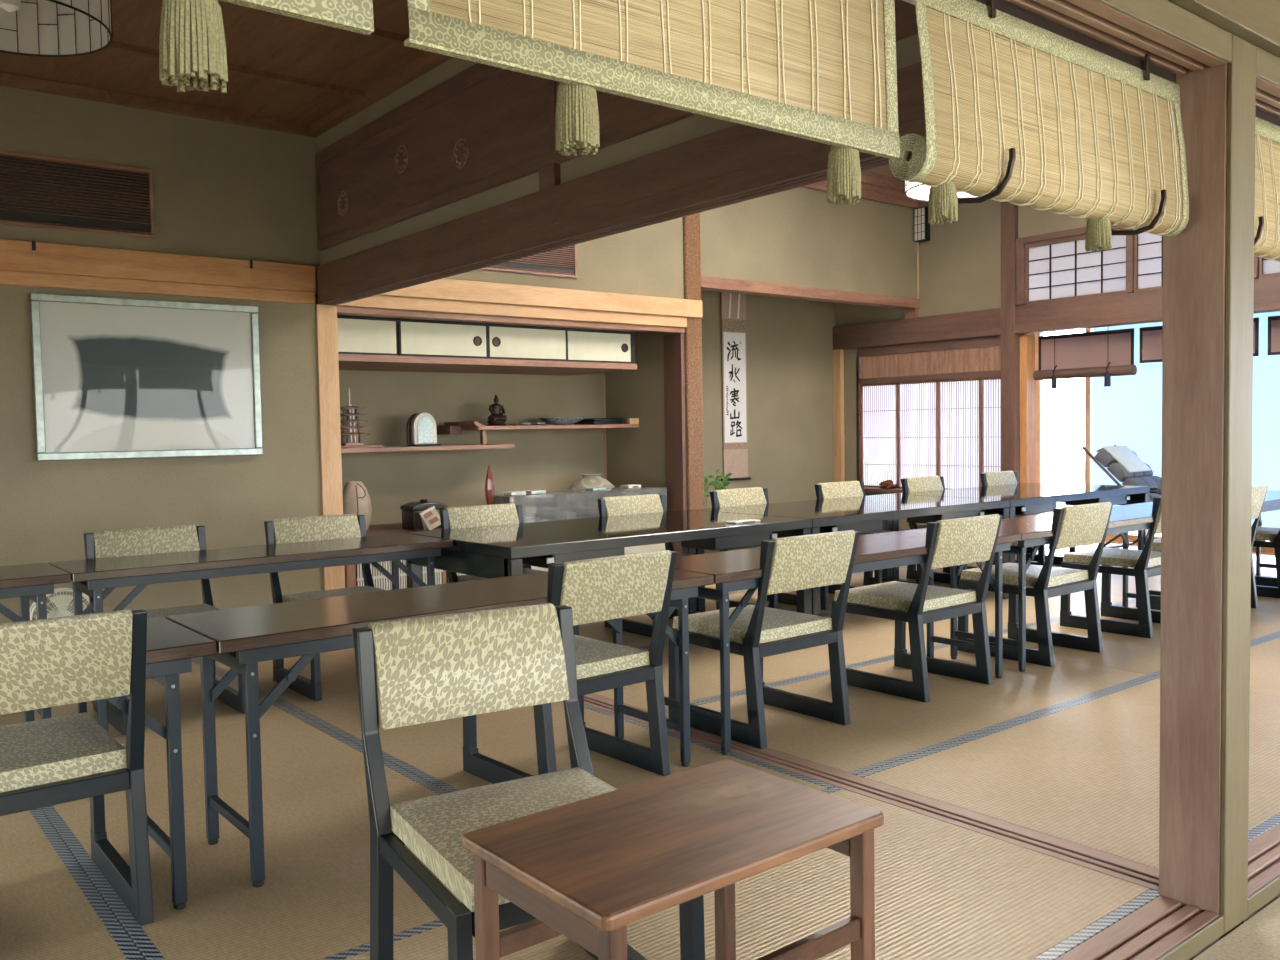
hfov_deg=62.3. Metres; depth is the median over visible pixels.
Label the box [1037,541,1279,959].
floor
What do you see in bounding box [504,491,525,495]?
carton
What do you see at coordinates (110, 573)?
folding table
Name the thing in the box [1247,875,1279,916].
trim
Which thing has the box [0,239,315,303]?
trim
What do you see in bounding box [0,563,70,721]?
folding table
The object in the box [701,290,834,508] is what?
wall
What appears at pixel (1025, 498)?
banquet table
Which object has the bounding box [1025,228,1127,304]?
window
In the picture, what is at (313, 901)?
mat
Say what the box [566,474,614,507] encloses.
jar
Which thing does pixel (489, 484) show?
sculpture
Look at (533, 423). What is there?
stone
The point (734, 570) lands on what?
folding table
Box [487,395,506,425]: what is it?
figurine
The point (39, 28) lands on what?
paper lantern
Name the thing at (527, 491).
carton
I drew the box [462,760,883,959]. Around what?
side table
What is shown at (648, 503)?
dining chair
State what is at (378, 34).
trim
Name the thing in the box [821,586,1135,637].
mat
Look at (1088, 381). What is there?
window
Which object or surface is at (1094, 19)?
trim
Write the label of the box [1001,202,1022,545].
trim
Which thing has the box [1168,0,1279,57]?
trim
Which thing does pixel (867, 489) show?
trim
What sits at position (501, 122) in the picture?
transom panel
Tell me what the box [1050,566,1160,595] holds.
mat
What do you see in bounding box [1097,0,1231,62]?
trim
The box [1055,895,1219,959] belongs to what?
trim
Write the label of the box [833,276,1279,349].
trim
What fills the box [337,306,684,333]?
trim
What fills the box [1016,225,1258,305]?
trim
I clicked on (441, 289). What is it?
trim
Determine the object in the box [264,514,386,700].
dining chair
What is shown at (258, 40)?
ceiling
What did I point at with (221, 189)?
wall
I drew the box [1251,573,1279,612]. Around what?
mat
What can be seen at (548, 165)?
trim
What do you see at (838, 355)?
trim
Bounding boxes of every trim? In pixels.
[0,52,452,136]
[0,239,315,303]
[105,0,408,97]
[315,13,917,249]
[315,304,344,589]
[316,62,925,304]
[329,295,686,327]
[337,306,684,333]
[379,278,702,317]
[584,693,1158,890]
[603,376,606,479]
[663,333,686,552]
[683,213,704,552]
[701,276,919,308]
[705,529,909,553]
[802,171,918,208]
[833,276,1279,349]
[833,349,844,481]
[864,487,902,492]
[903,0,914,4]
[905,308,917,318]
[917,242,918,298]
[919,201,927,207]
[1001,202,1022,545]
[1003,0,1226,76]
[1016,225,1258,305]
[1020,334,1034,482]
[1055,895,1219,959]
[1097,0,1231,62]
[1156,915,1223,959]
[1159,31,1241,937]
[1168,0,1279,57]
[1220,34,1255,933]
[1242,823,1279,922]
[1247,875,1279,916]
[1256,46,1279,86]
[1256,46,1279,117]
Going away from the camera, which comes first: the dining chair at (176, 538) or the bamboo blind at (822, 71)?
the bamboo blind at (822, 71)
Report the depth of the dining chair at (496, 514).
5.19 m
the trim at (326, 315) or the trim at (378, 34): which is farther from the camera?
the trim at (326, 315)
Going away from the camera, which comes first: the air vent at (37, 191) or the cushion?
the air vent at (37, 191)
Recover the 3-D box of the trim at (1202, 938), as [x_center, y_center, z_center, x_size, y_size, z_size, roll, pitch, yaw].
[-0.238,1.031,1.073,3.803,0.041,0.008,-3,3,-39]
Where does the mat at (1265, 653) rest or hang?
on the floor at (1258, 938)
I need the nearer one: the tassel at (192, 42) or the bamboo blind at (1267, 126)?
the tassel at (192, 42)
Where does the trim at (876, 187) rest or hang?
attached to the wall at (221, 189)
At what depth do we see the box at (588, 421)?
8.07 m
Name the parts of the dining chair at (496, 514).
frame, backrest, seat, frame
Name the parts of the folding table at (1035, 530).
leg, leg, under rail, leg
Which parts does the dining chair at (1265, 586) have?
frame, seat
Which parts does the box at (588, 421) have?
lid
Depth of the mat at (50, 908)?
2.41 m
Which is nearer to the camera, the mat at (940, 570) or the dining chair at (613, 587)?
the dining chair at (613, 587)
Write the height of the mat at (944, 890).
0.055 m
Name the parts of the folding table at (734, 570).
leg, leg, under rail, leg, leg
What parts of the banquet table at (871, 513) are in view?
leg, leg, leg, leg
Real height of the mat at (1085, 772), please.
0.055 m
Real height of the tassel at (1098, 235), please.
0.076 m
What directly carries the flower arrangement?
on the trim at (706, 551)
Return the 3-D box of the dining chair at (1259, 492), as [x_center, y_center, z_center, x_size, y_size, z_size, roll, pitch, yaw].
[3.162,0.376,5.955,0.456,0.697,0.529,-3,3,-39]
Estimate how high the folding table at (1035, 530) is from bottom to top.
0.600 m
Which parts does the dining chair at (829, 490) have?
backrest, frame, seat, frame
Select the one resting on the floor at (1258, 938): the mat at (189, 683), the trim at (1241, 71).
the mat at (189, 683)
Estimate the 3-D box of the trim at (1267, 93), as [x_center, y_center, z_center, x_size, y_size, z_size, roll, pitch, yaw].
[3.370,-1.069,3.990,5.407,0.180,0.127,-3,3,-39]
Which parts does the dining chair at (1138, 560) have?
seat, frame, rail, backrest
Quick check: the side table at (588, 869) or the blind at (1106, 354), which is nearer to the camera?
the side table at (588, 869)
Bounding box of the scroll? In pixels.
[721,292,750,480]
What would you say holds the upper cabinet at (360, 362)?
attached to the wall at (549, 460)
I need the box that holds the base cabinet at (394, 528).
[366,510,665,583]
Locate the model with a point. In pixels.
(350, 433)
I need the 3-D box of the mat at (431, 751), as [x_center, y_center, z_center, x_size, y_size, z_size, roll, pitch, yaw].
[-0.367,0.922,3.586,0.886,0.055,1.908,-3,3,-39]
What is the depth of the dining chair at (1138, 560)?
5.31 m
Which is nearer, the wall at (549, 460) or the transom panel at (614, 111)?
the transom panel at (614, 111)
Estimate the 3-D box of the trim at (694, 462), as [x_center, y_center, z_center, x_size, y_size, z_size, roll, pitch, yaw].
[0.361,-0.791,7.840,0.150,3.055,0.148,-3,3,-39]
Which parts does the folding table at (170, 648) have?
under rail, leg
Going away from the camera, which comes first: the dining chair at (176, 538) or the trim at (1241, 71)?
the trim at (1241, 71)
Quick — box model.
[340,389,383,447]
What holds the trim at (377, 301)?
attached to the wall at (221, 189)
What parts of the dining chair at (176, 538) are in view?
frame, backrest, seat, frame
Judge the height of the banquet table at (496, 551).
0.601 m
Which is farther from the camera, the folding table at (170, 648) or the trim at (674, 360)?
the trim at (674, 360)
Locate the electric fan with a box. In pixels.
[30,588,89,619]
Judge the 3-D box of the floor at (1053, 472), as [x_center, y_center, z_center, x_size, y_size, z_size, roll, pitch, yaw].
[-3.082,0.916,15.905,65.000,0.100,31.400,-3,3,-39]
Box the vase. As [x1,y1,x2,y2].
[342,481,371,530]
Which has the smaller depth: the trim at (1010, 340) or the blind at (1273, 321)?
the blind at (1273, 321)
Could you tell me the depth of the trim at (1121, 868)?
2.89 m
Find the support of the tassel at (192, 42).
hanging from the bamboo blind at (356, 16)
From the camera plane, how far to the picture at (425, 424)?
7.16 m
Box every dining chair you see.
[0,610,153,925]
[83,524,244,734]
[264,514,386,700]
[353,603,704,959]
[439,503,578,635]
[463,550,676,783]
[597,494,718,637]
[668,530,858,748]
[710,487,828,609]
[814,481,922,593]
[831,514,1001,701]
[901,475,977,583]
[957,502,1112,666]
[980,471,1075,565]
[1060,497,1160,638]
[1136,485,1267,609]
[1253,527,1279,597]
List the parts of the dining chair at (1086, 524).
frame, seat, frame, rail, backrest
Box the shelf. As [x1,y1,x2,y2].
[341,418,638,452]
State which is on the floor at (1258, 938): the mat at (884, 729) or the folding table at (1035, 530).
the mat at (884, 729)
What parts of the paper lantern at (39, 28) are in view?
bulb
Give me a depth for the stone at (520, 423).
7.59 m
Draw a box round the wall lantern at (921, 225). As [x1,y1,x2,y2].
[913,207,929,241]
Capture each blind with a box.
[220,0,373,34]
[404,0,899,158]
[889,0,1188,236]
[1033,328,1136,388]
[1139,317,1258,362]
[1254,108,1279,261]
[1267,316,1279,354]
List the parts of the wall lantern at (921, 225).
lamp shade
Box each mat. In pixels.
[0,658,296,744]
[0,787,144,959]
[26,713,460,959]
[195,648,358,712]
[298,701,834,792]
[320,786,1159,959]
[579,600,715,648]
[584,623,946,710]
[665,644,1153,774]
[705,570,873,592]
[705,570,957,614]
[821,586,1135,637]
[857,676,1279,868]
[899,555,1060,573]
[989,601,1279,675]
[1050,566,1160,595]
[1155,634,1279,696]
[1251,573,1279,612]
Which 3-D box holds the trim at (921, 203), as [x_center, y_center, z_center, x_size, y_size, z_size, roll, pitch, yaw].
[3.953,-2.456,7.532,0.055,0.220,4.734,-3,3,-39]
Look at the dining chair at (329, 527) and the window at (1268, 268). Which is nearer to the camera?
the dining chair at (329, 527)
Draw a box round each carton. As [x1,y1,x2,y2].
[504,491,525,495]
[526,490,545,493]
[585,487,605,490]
[620,484,640,487]
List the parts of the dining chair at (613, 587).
frame, seat, rail, backrest, frame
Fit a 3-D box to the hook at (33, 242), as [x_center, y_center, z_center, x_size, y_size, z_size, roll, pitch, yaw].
[-2.912,-1.023,5.090,0.016,0.247,0.021,-3,3,-39]
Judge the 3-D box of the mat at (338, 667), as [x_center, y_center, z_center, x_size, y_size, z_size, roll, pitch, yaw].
[-1.561,0.873,5.072,0.886,0.055,1.902,-3,3,-39]
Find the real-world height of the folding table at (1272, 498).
0.600 m
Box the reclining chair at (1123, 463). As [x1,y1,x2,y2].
[1082,445,1266,547]
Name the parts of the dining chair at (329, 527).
frame, backrest, seat, frame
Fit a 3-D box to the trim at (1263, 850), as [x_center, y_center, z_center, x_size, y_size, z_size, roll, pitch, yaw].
[3.403,0.853,4.080,5.407,0.090,0.127,-3,3,-39]
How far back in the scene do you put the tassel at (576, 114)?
1.27 m
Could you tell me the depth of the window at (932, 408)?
9.44 m
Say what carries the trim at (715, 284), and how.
attached to the wall at (221, 189)
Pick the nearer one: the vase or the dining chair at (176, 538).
the dining chair at (176, 538)
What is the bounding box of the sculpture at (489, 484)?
[485,465,494,504]
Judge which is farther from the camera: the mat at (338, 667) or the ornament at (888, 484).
the ornament at (888, 484)
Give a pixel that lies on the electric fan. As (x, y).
(61, 602)
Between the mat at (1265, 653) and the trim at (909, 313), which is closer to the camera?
the mat at (1265, 653)
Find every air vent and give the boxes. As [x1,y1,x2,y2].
[0,150,154,238]
[481,244,576,277]
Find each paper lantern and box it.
[0,0,112,56]
[905,181,974,201]
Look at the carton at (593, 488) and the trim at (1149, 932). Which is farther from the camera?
the carton at (593, 488)
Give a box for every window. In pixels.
[856,335,1000,488]
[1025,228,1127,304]
[1030,328,1274,552]
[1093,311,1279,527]
[1134,232,1162,292]
[1259,257,1279,278]
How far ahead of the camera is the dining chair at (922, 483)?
7.35 m
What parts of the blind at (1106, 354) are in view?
cord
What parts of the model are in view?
plate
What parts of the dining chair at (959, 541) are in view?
frame, seat, frame, rail, backrest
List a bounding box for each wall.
[0,86,916,623]
[315,297,669,524]
[316,34,920,264]
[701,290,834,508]
[835,199,1087,528]
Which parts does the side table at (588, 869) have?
leg, leg, leg, leg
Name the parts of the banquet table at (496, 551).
leg, leg, leg, leg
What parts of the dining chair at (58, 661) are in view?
seat, rail, backrest, frame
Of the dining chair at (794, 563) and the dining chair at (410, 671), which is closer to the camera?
the dining chair at (410, 671)
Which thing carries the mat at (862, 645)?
on the floor at (1258, 938)
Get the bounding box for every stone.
[519,422,530,424]
[532,422,545,424]
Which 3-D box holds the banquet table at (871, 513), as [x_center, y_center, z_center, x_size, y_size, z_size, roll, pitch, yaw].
[1.261,0.444,6.206,1.754,0.601,0.930,-3,3,-39]
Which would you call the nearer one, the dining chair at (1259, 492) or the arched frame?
the dining chair at (1259, 492)
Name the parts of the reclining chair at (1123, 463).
leg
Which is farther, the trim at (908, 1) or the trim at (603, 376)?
the trim at (603, 376)
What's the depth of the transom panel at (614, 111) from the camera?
3.79 m
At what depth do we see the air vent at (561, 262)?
6.98 m
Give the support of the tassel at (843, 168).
hanging from the bamboo blind at (822, 71)
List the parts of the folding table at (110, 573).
leg, leg, under rail, leg, leg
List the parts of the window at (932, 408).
shoji frame, shoji frame, shoji frame, shoji frame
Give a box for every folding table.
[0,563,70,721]
[48,534,452,731]
[106,617,216,909]
[165,570,713,887]
[653,528,1020,754]
[950,505,1160,671]
[1129,490,1279,595]
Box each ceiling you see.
[0,0,428,124]
[327,304,594,329]
[865,164,894,176]
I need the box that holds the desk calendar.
[419,506,440,530]
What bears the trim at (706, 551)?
attached to the wall at (221, 189)
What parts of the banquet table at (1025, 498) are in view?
leg, leg, leg, leg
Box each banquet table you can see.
[405,510,811,636]
[694,494,1009,615]
[893,483,1149,579]
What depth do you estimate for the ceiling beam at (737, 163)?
3.85 m
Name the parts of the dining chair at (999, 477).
backrest, frame, seat, frame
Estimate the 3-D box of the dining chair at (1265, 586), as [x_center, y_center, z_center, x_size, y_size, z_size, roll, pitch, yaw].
[3.847,0.338,6.505,0.456,0.697,0.529,-3,3,-39]
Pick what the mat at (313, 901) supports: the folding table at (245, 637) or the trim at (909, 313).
the folding table at (245, 637)
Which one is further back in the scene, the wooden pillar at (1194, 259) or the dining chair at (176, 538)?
the dining chair at (176, 538)
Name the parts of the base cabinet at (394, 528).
paper door, paper door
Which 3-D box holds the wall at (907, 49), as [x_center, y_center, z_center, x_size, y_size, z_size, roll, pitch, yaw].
[-0.315,-1.710,4.149,0.050,1.250,4.770,-3,3,-39]
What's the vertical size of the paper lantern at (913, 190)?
0.818 m
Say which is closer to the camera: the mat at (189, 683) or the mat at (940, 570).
the mat at (189, 683)
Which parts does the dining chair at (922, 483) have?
seat, backrest, frame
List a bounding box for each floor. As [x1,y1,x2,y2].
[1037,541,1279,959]
[1043,462,1160,535]
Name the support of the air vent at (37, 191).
in the wall at (221, 189)
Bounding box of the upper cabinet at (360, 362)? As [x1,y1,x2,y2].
[337,315,636,374]
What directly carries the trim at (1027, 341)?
attached to the wall at (960, 263)
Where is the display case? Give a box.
[493,486,666,520]
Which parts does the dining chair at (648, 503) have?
frame, backrest, seat, frame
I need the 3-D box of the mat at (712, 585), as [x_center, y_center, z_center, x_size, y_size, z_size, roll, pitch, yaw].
[0.810,0.715,7.590,1.908,0.055,0.916,-3,3,-39]
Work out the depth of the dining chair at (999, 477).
7.95 m
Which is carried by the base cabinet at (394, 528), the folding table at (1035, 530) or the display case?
the display case
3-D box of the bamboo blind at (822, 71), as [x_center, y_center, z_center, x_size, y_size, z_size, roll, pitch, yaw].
[0.067,-0.640,1.386,0.830,0.316,0.032,-3,3,-39]
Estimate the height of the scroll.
1.731 m
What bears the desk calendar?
on the base cabinet at (394, 528)
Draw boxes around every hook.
[32,241,35,274]
[250,260,252,293]
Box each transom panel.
[320,69,549,239]
[556,0,915,133]
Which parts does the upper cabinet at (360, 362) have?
pull, pull, pull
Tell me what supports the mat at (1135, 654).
on the floor at (1258, 938)
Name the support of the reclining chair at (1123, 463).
on the floor at (1258, 938)
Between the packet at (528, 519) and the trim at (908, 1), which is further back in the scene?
the packet at (528, 519)
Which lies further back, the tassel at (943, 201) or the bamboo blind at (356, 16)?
the tassel at (943, 201)
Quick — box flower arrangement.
[704,469,731,507]
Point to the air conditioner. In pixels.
(353, 573)
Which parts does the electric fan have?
motor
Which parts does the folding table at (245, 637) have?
leg, leg, under rail, leg, leg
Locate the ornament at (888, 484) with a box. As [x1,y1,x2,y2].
[880,480,896,488]
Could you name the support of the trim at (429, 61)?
attached to the wall at (907, 49)
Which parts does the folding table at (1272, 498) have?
leg, leg, under rail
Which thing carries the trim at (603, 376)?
attached to the wall at (549, 460)
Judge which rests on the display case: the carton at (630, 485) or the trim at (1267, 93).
the carton at (630, 485)
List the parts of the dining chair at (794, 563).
frame, seat, rail, frame, backrest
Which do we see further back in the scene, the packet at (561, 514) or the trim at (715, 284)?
the trim at (715, 284)
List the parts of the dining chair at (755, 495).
backrest, frame, seat, frame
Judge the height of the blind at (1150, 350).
0.410 m
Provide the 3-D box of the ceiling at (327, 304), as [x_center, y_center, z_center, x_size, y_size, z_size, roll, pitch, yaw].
[-0.084,-1.537,8.160,5.640,0.698,0.939,-3,3,-39]
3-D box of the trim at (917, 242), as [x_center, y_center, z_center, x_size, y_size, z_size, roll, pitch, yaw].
[2.477,-2.015,9.436,0.011,0.790,0.011,-3,3,-39]
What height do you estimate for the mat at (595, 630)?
0.055 m
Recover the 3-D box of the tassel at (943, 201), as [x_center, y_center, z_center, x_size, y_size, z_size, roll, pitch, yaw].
[0.504,-0.467,1.759,0.048,0.078,0.048,-1,3,-10]
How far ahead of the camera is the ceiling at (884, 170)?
8.88 m
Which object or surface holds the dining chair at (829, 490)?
on the mat at (856, 579)
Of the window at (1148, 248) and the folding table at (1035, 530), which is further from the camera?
the window at (1148, 248)
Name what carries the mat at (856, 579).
on the floor at (1258, 938)
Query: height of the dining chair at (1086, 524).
0.697 m
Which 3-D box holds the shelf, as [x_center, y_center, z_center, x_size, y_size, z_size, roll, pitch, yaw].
[-1.170,-0.324,7.516,2.637,0.205,0.435,-3,3,-39]
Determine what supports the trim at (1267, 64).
attached to the wall
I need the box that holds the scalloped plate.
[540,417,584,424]
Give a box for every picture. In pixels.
[29,293,262,460]
[417,416,433,442]
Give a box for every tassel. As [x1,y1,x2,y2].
[159,0,227,92]
[555,82,599,156]
[827,145,860,204]
[928,182,957,224]
[1085,217,1111,251]
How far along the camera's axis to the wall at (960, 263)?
9.15 m
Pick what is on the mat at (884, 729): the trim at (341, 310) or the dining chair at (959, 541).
the dining chair at (959, 541)
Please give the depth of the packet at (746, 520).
5.12 m
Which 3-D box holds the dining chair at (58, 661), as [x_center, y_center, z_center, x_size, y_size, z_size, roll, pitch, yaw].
[-1.373,0.622,2.318,0.456,0.697,0.529,-3,3,-39]
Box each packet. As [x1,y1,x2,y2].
[526,517,538,522]
[558,511,565,519]
[566,512,575,519]
[726,519,760,523]
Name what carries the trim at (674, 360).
attached to the wall at (549, 460)
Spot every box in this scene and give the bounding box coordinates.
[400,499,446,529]
[574,418,623,424]
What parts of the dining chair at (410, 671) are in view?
frame, backrest, seat, rail, frame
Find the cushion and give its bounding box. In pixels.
[1095,446,1150,472]
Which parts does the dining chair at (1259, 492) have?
frame, seat, frame, backrest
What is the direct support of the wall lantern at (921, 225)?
attached to the wall at (960, 263)
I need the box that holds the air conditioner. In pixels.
[345,560,445,589]
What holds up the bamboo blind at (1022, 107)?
attached to the wall
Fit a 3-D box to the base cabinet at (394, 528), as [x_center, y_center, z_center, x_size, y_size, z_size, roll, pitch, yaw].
[-1.014,0.534,7.380,2.637,0.488,0.885,-3,3,-39]
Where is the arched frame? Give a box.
[406,412,440,445]
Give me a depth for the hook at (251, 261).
5.73 m
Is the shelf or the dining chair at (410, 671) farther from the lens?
the shelf
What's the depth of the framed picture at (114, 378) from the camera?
5.43 m
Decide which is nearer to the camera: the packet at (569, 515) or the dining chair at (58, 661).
the dining chair at (58, 661)

